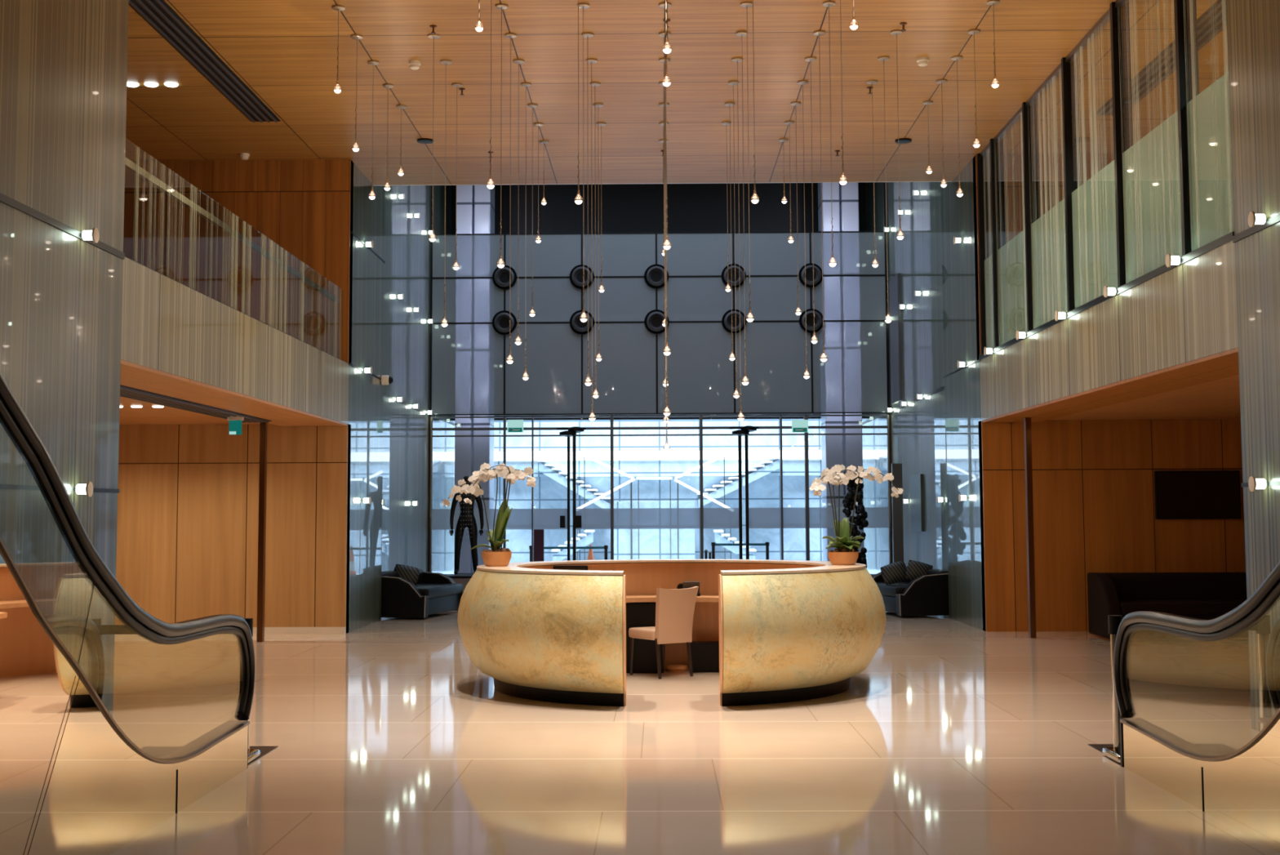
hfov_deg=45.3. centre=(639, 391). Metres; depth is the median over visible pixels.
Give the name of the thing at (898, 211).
wall sconce
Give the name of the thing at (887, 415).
trim
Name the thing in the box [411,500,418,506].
wall sconce
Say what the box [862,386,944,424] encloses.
trim
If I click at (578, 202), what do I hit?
pendant lamp
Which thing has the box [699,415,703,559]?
trim
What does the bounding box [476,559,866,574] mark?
countertop
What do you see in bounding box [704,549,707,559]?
post
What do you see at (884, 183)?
trim
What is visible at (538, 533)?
panel
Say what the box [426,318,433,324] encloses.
wall sconce
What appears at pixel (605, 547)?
barrier
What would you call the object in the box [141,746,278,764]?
plate
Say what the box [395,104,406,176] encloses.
pendant lamp
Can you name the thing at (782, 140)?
pendant lamp
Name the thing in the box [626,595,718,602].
countertop
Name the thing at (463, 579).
plinth
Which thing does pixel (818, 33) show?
pendant lamp
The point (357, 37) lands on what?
pendant lamp
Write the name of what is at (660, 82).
pendant lamp
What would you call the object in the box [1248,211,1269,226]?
wall sconce
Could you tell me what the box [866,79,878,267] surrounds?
pendant lamp
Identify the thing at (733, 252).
trim
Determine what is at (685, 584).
desk phone
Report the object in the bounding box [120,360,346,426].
ceiling
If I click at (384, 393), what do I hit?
trim
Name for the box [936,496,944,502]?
wall sconce
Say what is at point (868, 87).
sprinkler
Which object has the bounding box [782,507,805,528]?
wall panel
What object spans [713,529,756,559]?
stair
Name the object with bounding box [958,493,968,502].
wall sconce
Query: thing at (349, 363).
trim
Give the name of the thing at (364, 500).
wall sconce
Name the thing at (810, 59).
pendant lamp
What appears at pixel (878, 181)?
trim
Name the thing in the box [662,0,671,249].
pendant lamp
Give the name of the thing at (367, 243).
wall sconce
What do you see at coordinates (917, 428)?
wall
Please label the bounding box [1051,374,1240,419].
ceiling
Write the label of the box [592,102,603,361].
pendant lamp
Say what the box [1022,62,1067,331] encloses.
window
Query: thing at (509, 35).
pendant lamp
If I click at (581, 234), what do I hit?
trim
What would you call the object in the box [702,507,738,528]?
wall panel
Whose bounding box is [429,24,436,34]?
sprinkler
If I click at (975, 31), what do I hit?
pendant lamp
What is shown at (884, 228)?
wall sconce
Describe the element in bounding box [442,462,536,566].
potted orchid
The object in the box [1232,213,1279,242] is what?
trim
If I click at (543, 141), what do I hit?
pendant lamp
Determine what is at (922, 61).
smoke detector
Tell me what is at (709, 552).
post
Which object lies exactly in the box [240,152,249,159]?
smoke detector
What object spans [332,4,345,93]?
pendant lamp
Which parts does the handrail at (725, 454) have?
post, rail, post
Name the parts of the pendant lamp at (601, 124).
cord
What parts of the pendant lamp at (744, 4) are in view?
cord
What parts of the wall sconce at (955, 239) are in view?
glowing glass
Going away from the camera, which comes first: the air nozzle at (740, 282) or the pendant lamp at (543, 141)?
the pendant lamp at (543, 141)
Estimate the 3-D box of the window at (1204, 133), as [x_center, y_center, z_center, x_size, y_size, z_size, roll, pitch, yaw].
[4.529,-2.480,12.139,0.160,2.790,1.170,0,-5,1]
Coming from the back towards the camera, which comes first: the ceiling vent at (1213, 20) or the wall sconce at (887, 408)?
the wall sconce at (887, 408)
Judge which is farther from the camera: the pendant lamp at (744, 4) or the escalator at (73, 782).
the pendant lamp at (744, 4)
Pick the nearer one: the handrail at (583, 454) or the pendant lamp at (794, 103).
the pendant lamp at (794, 103)
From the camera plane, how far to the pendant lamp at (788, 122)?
18.91 m
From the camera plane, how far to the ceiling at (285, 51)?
17.26 m
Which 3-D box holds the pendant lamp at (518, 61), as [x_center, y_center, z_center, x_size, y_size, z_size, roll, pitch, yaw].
[-1.285,-2.004,16.213,0.124,3.047,0.124,0,-5,1]
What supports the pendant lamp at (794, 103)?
hanging from the ceiling at (285, 51)
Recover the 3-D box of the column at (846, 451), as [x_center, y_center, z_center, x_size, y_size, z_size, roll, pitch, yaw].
[4.250,-1.375,32.606,0.768,11.000,0.900,0,-5,1]
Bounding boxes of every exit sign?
[226,415,244,435]
[506,419,523,431]
[791,419,808,432]
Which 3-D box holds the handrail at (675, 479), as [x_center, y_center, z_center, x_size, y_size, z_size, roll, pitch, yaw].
[1.668,3.476,39.832,1.553,2.445,0.070,0,-5,1]
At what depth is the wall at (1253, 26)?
12.63 m
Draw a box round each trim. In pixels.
[0,192,124,259]
[0,484,119,493]
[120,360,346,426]
[348,362,381,379]
[350,231,385,262]
[373,181,951,186]
[382,391,454,425]
[428,185,433,572]
[431,411,887,415]
[432,274,884,279]
[433,231,883,235]
[433,320,884,324]
[502,417,506,548]
[503,234,506,413]
[531,416,533,561]
[567,436,569,559]
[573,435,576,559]
[581,234,582,413]
[610,416,613,559]
[655,233,657,413]
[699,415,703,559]
[732,233,735,412]
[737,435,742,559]
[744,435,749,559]
[779,415,783,559]
[804,415,809,559]
[808,232,813,412]
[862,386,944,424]
[883,182,892,563]
[886,414,891,564]
[943,360,980,377]
[978,231,1234,359]
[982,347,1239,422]
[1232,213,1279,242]
[1241,480,1279,487]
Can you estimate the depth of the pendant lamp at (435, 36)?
15.37 m
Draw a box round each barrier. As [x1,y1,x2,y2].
[528,544,608,561]
[711,541,769,559]
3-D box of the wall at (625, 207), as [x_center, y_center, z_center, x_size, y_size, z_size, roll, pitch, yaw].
[0.408,-3.559,34.081,14.000,8.380,0.200,0,-5,1]
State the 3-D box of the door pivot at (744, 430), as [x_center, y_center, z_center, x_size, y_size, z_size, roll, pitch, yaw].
[2.071,0.784,30.488,0.580,0.200,0.340,0,-5,1]
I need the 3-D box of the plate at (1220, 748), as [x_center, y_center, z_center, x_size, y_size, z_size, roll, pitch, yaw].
[3.493,2.362,9.984,0.910,0.006,0.869,0,-5,1]
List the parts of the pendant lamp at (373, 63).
cord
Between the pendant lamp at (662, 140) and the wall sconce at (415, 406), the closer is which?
the pendant lamp at (662, 140)
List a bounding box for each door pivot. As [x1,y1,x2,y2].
[556,426,586,436]
[729,425,759,435]
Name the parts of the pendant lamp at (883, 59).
cord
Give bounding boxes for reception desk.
[457,559,886,706]
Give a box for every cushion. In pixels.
[393,564,419,585]
[415,583,462,598]
[875,582,909,596]
[880,560,907,584]
[906,560,933,579]
[1119,600,1244,616]
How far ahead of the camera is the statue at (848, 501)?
27.01 m
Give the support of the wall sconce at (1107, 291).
attached to the wall at (1253, 26)
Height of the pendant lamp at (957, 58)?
1.506 m
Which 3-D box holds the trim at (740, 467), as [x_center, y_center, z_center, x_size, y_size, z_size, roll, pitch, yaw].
[1.996,2.391,30.488,0.060,3.180,0.110,0,-5,1]
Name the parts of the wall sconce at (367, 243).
glowing glass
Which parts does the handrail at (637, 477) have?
post, rail, post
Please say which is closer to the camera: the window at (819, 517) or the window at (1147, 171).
the window at (1147, 171)
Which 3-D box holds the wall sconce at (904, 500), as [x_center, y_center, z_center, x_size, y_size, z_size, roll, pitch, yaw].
[4.902,2.023,28.267,0.126,0.110,0.110,0,-5,1]
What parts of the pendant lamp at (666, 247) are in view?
cord, bulb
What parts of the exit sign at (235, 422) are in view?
plate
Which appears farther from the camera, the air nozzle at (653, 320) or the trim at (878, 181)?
the air nozzle at (653, 320)
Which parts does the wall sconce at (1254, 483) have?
glowing glass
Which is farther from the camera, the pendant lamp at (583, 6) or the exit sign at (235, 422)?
the exit sign at (235, 422)
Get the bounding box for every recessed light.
[126,82,138,87]
[144,82,158,87]
[164,82,177,87]
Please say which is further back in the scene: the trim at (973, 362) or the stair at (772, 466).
the stair at (772, 466)
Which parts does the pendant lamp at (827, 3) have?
cord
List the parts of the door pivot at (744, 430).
arm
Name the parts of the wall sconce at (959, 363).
glowing glass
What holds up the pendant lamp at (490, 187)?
hanging from the ceiling at (285, 51)
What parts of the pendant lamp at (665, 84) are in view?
cord, bulb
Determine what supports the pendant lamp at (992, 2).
hanging from the ceiling at (285, 51)
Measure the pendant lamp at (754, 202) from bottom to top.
2.102 m
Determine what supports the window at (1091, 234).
in the wall at (1253, 26)
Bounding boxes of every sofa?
[381,568,463,617]
[871,566,948,616]
[1087,572,1248,638]
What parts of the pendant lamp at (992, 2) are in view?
cord, bulb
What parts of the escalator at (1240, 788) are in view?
post, handrail, handrail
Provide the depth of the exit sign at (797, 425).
30.53 m
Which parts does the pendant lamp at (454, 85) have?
cord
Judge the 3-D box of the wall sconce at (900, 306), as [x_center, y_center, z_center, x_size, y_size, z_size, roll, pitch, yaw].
[4.887,-1.576,28.551,0.126,0.110,0.110,0,-5,1]
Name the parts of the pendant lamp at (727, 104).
cord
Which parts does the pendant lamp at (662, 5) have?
cord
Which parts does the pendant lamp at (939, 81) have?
cord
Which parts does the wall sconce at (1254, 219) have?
glowing glass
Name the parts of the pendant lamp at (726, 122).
cord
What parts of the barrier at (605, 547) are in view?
post, post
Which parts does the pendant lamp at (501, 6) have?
cord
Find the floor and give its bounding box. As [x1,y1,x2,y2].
[110,610,1279,854]
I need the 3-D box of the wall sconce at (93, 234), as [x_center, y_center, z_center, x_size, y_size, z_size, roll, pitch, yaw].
[-3.985,-1.127,11.075,0.126,0.110,0.110,0,-5,1]
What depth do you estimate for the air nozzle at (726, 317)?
30.72 m
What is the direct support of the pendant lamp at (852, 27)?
hanging from the ceiling at (285, 51)
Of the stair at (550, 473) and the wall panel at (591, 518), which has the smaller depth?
the wall panel at (591, 518)
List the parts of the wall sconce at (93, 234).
glowing glass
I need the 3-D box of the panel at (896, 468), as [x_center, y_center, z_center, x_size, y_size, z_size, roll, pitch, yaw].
[4.520,2.476,26.883,0.176,2.423,0.100,0,-5,1]
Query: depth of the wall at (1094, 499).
20.36 m
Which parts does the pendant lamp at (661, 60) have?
cord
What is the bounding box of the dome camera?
[380,374,393,385]
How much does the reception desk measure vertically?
1.100 m
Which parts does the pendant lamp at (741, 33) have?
cord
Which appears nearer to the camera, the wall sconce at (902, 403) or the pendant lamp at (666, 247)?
the pendant lamp at (666, 247)
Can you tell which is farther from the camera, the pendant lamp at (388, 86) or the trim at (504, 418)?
the trim at (504, 418)
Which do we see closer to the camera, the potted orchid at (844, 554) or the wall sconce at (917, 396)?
the potted orchid at (844, 554)
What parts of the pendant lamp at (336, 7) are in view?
cord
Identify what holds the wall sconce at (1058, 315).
attached to the wall at (1253, 26)
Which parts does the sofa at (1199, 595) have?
arm, backrest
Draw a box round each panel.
[533,528,543,561]
[888,273,902,404]
[891,463,903,562]
[910,473,924,531]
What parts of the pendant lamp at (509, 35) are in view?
cord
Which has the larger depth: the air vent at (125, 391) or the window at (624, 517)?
the window at (624, 517)
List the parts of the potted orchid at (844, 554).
flower, flower, flower, flower, flower, flower, flower, stem, flower, flower, flower, stem, flower, flower, flower, flower, pot, flower, stem, flower, flower, flower, flower, flower, flower, flower, flower, stem, flower, flower, flower, flower, flower, flower, flower, flower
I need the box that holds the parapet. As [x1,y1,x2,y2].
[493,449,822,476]
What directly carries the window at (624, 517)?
in the wall at (468, 359)
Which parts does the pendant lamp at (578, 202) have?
cord, bulb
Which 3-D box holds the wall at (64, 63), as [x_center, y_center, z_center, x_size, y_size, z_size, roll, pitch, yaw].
[-4.345,-2.285,7.810,0.500,9.000,31.100,0,-5,1]
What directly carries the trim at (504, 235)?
attached to the wall at (468, 359)
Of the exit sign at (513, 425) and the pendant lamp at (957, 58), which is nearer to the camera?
the pendant lamp at (957, 58)
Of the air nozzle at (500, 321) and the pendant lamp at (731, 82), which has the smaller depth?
the pendant lamp at (731, 82)
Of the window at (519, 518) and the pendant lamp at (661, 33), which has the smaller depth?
the pendant lamp at (661, 33)
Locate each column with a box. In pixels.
[453,185,494,573]
[817,182,863,560]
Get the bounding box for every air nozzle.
[492,265,516,289]
[492,310,516,335]
[569,264,594,288]
[569,310,594,334]
[644,264,668,288]
[644,309,669,333]
[721,263,746,288]
[721,309,746,333]
[798,262,823,288]
[799,308,822,333]
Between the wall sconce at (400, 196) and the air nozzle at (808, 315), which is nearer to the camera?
the wall sconce at (400, 196)
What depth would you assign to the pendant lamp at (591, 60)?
16.12 m
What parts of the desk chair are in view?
leg, seat, leg, leg, backrest, leg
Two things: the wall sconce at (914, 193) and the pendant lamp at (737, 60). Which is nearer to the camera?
the pendant lamp at (737, 60)
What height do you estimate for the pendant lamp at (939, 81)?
1.214 m
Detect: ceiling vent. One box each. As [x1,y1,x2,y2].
[128,0,280,122]
[1093,0,1226,115]
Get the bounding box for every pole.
[256,422,267,641]
[1023,417,1036,638]
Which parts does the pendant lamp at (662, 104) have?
cord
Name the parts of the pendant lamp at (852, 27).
bulb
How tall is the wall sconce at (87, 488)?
0.110 m
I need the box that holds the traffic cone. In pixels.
[587,544,594,559]
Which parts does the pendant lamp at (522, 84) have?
cord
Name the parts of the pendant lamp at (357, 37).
cord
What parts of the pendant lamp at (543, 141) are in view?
cord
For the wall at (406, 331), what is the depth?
28.46 m
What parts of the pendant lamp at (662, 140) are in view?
cord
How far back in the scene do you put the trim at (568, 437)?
30.50 m
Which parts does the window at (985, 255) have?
rail, pane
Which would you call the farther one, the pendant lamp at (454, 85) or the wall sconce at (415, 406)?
the wall sconce at (415, 406)
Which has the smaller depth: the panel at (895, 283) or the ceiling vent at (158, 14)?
the ceiling vent at (158, 14)
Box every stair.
[537,459,610,508]
[551,529,595,560]
[697,457,779,507]
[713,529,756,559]
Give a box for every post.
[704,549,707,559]
[708,551,711,559]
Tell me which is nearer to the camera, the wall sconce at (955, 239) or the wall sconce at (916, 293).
the wall sconce at (955, 239)
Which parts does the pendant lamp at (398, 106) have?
cord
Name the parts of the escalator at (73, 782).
handrail, post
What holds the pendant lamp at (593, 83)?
hanging from the ceiling at (285, 51)
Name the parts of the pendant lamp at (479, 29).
bulb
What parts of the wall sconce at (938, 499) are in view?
glowing glass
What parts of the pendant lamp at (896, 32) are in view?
cord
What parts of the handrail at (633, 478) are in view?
rail, post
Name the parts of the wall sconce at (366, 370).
glowing glass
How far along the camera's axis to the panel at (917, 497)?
27.10 m
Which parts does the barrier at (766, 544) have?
post, post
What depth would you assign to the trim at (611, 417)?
30.50 m
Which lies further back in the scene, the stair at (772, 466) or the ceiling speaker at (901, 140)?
the stair at (772, 466)
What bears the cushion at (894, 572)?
on the leather sofa at (927, 594)
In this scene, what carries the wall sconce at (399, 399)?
attached to the wall at (406, 331)
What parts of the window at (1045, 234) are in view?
rail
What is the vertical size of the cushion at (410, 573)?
0.346 m
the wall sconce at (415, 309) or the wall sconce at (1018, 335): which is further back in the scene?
the wall sconce at (415, 309)
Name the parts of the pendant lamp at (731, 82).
cord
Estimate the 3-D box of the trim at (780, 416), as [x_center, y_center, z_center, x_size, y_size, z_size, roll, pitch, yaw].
[2.818,2.227,30.490,0.040,3.500,0.110,0,-5,1]
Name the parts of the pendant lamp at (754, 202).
cord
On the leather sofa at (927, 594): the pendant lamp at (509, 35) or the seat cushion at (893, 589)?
the seat cushion at (893, 589)
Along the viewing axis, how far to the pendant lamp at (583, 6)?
14.47 m
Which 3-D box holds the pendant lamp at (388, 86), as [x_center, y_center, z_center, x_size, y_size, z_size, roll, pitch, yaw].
[-2.829,-2.843,17.191,0.124,1.207,0.124,0,-5,1]
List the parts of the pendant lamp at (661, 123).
cord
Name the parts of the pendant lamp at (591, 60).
cord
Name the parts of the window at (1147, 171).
rail, pane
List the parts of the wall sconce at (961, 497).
glowing glass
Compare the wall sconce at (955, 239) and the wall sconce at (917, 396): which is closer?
the wall sconce at (955, 239)
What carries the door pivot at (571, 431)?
attached to the window at (624, 517)
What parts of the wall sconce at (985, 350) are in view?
glowing glass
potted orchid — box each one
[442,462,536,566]
[808,464,903,564]
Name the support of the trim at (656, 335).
attached to the wall at (468, 359)
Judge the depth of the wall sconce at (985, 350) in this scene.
19.64 m
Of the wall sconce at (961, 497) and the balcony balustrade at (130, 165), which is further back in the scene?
the wall sconce at (961, 497)
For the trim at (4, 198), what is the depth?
10.58 m
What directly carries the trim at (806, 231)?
attached to the wall at (468, 359)
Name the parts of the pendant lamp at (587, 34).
cord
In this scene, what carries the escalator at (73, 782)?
on the floor
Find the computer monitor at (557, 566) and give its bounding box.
[553,564,587,569]
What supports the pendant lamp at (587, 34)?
hanging from the ceiling at (285, 51)
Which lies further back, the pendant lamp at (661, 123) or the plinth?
the plinth
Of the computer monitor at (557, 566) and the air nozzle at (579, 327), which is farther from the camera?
the air nozzle at (579, 327)
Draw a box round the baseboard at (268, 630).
[217,625,348,634]
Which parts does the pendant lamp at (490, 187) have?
bulb, cord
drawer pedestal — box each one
[626,601,662,672]
[690,640,719,671]
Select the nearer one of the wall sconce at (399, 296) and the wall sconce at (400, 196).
the wall sconce at (399, 296)
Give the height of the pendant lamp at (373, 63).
1.490 m
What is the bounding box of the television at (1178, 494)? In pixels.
[1154,470,1240,519]
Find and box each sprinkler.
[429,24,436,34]
[458,88,465,95]
[866,86,873,94]
[899,22,906,31]
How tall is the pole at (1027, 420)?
2.759 m
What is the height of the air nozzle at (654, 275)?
0.500 m
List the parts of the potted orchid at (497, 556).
flower, flower, flower, flower, flower, flower, flower, stem, flower, flower, flower, flower, flower, stem, flower, flower, flower, flower, flower, flower, pot, stem, flower, flower, flower, flower, flower, flower, stem, flower, flower, flower, flower, flower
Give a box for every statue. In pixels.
[448,475,484,574]
[842,475,868,568]
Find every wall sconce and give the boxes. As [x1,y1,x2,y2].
[72,481,93,497]
[80,227,99,243]
[361,496,371,504]
[363,366,372,373]
[364,240,373,248]
[396,293,404,299]
[396,395,403,402]
[397,193,404,199]
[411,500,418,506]
[412,306,419,312]
[412,403,418,408]
[413,212,420,218]
[426,231,434,235]
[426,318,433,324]
[883,226,890,232]
[886,407,893,413]
[897,208,904,215]
[898,303,906,309]
[900,400,906,406]
[902,497,909,503]
[912,189,919,195]
[914,290,921,296]
[915,393,923,399]
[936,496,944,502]
[953,236,962,244]
[956,360,966,368]
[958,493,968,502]
[983,346,993,355]
[1015,330,1026,339]
[1054,310,1066,320]
[1102,285,1117,297]
[1165,253,1182,266]
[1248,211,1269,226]
[1248,475,1269,491]
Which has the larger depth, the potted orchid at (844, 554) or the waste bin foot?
the waste bin foot
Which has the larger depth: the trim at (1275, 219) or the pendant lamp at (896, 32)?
the pendant lamp at (896, 32)
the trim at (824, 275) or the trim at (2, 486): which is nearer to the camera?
the trim at (2, 486)
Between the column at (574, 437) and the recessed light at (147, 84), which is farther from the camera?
the column at (574, 437)
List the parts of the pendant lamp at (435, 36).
cord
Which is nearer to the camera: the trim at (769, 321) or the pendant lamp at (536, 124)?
the pendant lamp at (536, 124)
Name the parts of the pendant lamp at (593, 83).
cord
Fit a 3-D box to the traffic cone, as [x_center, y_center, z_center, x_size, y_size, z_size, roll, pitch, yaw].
[-1.087,3.809,33.822,0.360,0.861,0.360,0,-5,1]
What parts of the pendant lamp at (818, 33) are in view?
cord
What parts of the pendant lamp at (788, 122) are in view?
cord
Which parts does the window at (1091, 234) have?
rail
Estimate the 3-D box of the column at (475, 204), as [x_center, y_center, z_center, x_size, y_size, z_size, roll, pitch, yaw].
[-3.515,-1.333,32.703,0.731,11.000,0.900,0,-5,1]
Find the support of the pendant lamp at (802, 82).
hanging from the ceiling at (285, 51)
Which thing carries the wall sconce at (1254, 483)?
attached to the wall at (1253, 26)
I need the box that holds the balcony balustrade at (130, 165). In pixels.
[124,157,346,362]
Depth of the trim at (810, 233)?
30.71 m
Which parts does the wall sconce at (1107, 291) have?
glowing glass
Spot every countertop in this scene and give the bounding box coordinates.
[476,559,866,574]
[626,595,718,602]
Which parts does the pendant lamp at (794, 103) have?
cord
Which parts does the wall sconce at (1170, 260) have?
glowing glass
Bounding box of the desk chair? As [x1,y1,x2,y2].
[628,586,698,679]
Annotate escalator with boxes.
[0,372,255,854]
[1113,560,1279,853]
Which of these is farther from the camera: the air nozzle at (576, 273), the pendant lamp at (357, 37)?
the air nozzle at (576, 273)
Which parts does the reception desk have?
panel, panel, panel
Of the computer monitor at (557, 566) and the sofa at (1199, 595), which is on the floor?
the sofa at (1199, 595)
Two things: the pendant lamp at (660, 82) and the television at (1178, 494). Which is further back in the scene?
the television at (1178, 494)
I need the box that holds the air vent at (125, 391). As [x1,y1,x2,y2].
[120,384,271,422]
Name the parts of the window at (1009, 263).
rail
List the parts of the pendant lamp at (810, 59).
cord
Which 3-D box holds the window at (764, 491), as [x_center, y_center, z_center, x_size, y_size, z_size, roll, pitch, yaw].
[0.534,0.419,42.444,18.000,9.000,0.300,0,-5,1]
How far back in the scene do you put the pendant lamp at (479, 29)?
12.73 m
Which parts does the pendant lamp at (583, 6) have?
cord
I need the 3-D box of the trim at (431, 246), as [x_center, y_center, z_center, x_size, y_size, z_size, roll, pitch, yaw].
[-4.202,-0.477,30.799,0.050,9.000,0.060,0,-5,1]
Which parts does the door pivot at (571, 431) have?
arm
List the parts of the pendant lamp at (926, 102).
cord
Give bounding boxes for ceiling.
[119,396,259,424]
[125,0,1228,185]
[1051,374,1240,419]
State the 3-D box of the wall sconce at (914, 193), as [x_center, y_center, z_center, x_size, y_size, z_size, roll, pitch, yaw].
[4.856,-3.488,26.946,0.126,0.110,0.110,0,-5,1]
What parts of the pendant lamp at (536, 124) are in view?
cord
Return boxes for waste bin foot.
[664,664,688,671]
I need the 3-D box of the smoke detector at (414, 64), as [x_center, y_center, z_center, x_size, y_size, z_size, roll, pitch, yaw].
[-2.405,-3.479,16.367,0.130,0.075,0.130,0,-5,1]
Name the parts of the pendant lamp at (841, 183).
cord, bulb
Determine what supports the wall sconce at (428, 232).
attached to the wall at (406, 331)
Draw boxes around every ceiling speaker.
[417,137,432,143]
[894,137,911,143]
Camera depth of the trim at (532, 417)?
30.55 m
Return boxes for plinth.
[444,573,473,590]
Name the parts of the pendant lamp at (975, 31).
cord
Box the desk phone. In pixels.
[676,581,700,595]
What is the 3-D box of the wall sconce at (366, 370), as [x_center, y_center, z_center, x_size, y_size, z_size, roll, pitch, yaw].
[-3.848,-0.296,21.641,0.126,0.110,0.110,0,-5,1]
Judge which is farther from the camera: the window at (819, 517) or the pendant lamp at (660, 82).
the window at (819, 517)
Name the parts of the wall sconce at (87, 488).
glowing glass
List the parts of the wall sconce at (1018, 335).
glowing glass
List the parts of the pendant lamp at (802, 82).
cord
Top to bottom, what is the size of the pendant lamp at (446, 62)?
2.852 m
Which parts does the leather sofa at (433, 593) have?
backrest, arm, arm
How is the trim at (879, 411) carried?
attached to the wall at (468, 359)
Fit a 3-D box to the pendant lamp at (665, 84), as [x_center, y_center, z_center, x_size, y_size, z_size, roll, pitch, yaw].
[0.217,-3.163,12.718,0.124,1.298,0.124,0,-5,1]
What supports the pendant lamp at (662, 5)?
hanging from the ceiling at (285, 51)
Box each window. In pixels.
[431,413,888,528]
[431,415,503,529]
[493,418,822,562]
[505,415,531,528]
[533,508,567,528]
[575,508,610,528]
[613,501,694,559]
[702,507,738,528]
[748,438,781,528]
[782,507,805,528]
[808,413,888,528]
[976,142,994,354]
[989,106,1027,347]
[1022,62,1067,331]
[1061,8,1117,311]
[1109,0,1182,287]
[1173,0,1234,256]
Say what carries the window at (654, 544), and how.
on the floor
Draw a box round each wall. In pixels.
[0,0,385,716]
[115,423,351,626]
[123,159,353,363]
[381,185,454,573]
[431,231,887,413]
[449,182,869,420]
[862,182,947,573]
[940,0,1279,731]
[972,153,1245,631]
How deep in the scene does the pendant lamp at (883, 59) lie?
16.19 m
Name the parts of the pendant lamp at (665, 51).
bulb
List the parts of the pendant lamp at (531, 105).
cord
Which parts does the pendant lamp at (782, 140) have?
cord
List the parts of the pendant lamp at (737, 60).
cord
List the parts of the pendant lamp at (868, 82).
cord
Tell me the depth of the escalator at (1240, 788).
8.10 m
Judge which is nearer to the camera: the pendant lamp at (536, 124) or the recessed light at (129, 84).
the recessed light at (129, 84)
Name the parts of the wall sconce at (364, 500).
glowing glass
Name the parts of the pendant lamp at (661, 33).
cord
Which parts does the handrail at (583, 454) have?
post, rail, post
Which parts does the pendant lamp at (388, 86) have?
cord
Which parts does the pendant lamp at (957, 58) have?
cord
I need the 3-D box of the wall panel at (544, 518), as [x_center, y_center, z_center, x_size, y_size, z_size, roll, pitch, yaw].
[-1.780,2.222,30.551,0.679,3.480,0.019,0,-5,1]
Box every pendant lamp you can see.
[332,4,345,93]
[351,34,363,151]
[367,60,379,199]
[382,83,393,191]
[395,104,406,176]
[427,33,439,241]
[440,59,452,327]
[451,83,462,270]
[475,0,484,32]
[486,0,494,189]
[494,3,507,268]
[504,32,516,364]
[512,58,524,345]
[520,82,531,380]
[527,103,537,316]
[533,122,543,243]
[538,139,548,204]
[574,0,582,204]
[577,2,590,322]
[581,31,593,386]
[586,57,597,421]
[589,81,600,398]
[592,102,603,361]
[595,122,606,292]
[658,2,671,355]
[658,31,671,416]
[658,57,670,452]
[658,81,669,423]
[658,102,669,386]
[658,121,668,326]
[658,138,668,255]
[662,0,671,53]
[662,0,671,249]
[662,10,671,86]
[721,120,731,292]
[724,102,735,360]
[728,80,739,398]
[731,57,744,421]
[735,31,749,385]
[740,1,754,322]
[751,0,759,204]
[778,137,788,204]
[784,120,794,243]
[790,101,801,315]
[797,80,808,378]
[804,56,817,343]
[813,30,827,361]
[822,0,836,266]
[839,0,847,185]
[848,0,858,30]
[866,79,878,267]
[877,56,891,323]
[890,29,903,239]
[922,100,933,173]
[936,79,946,187]
[951,55,963,196]
[968,28,980,147]
[986,0,999,88]
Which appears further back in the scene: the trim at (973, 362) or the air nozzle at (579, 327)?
the air nozzle at (579, 327)
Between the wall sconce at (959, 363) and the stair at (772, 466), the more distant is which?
the stair at (772, 466)
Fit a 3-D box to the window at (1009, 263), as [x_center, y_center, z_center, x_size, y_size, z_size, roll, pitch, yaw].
[4.617,-1.948,18.907,0.160,2.790,1.807,0,-5,1]
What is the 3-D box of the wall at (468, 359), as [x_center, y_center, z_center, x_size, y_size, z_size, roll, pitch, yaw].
[0.379,-1.378,30.816,9.200,3.640,0.030,0,-5,1]
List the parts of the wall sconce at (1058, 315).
glowing glass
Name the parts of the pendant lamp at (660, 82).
cord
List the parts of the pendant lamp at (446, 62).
cord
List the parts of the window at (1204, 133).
pane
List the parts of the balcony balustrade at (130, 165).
glass panel, glass panel, handrail, glass panel, glass panel, glass panel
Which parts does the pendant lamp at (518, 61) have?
cord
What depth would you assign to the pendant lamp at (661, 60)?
16.14 m
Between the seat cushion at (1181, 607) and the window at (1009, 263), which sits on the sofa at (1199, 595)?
the seat cushion at (1181, 607)
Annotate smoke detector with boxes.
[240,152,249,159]
[408,60,420,70]
[916,57,928,66]
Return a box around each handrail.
[576,477,635,559]
[581,453,633,559]
[636,476,671,559]
[674,478,731,559]
[675,453,727,559]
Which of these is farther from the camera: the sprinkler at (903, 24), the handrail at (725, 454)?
the handrail at (725, 454)
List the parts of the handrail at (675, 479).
post, rail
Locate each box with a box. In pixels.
[560,515,564,527]
[574,515,581,527]
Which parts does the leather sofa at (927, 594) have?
arm, arm, backrest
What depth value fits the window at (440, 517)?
30.54 m
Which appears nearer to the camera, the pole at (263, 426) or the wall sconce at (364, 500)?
the pole at (263, 426)
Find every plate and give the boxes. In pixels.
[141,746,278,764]
[1087,743,1237,755]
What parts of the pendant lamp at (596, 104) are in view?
cord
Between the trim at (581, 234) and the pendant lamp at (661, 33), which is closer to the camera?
the pendant lamp at (661, 33)

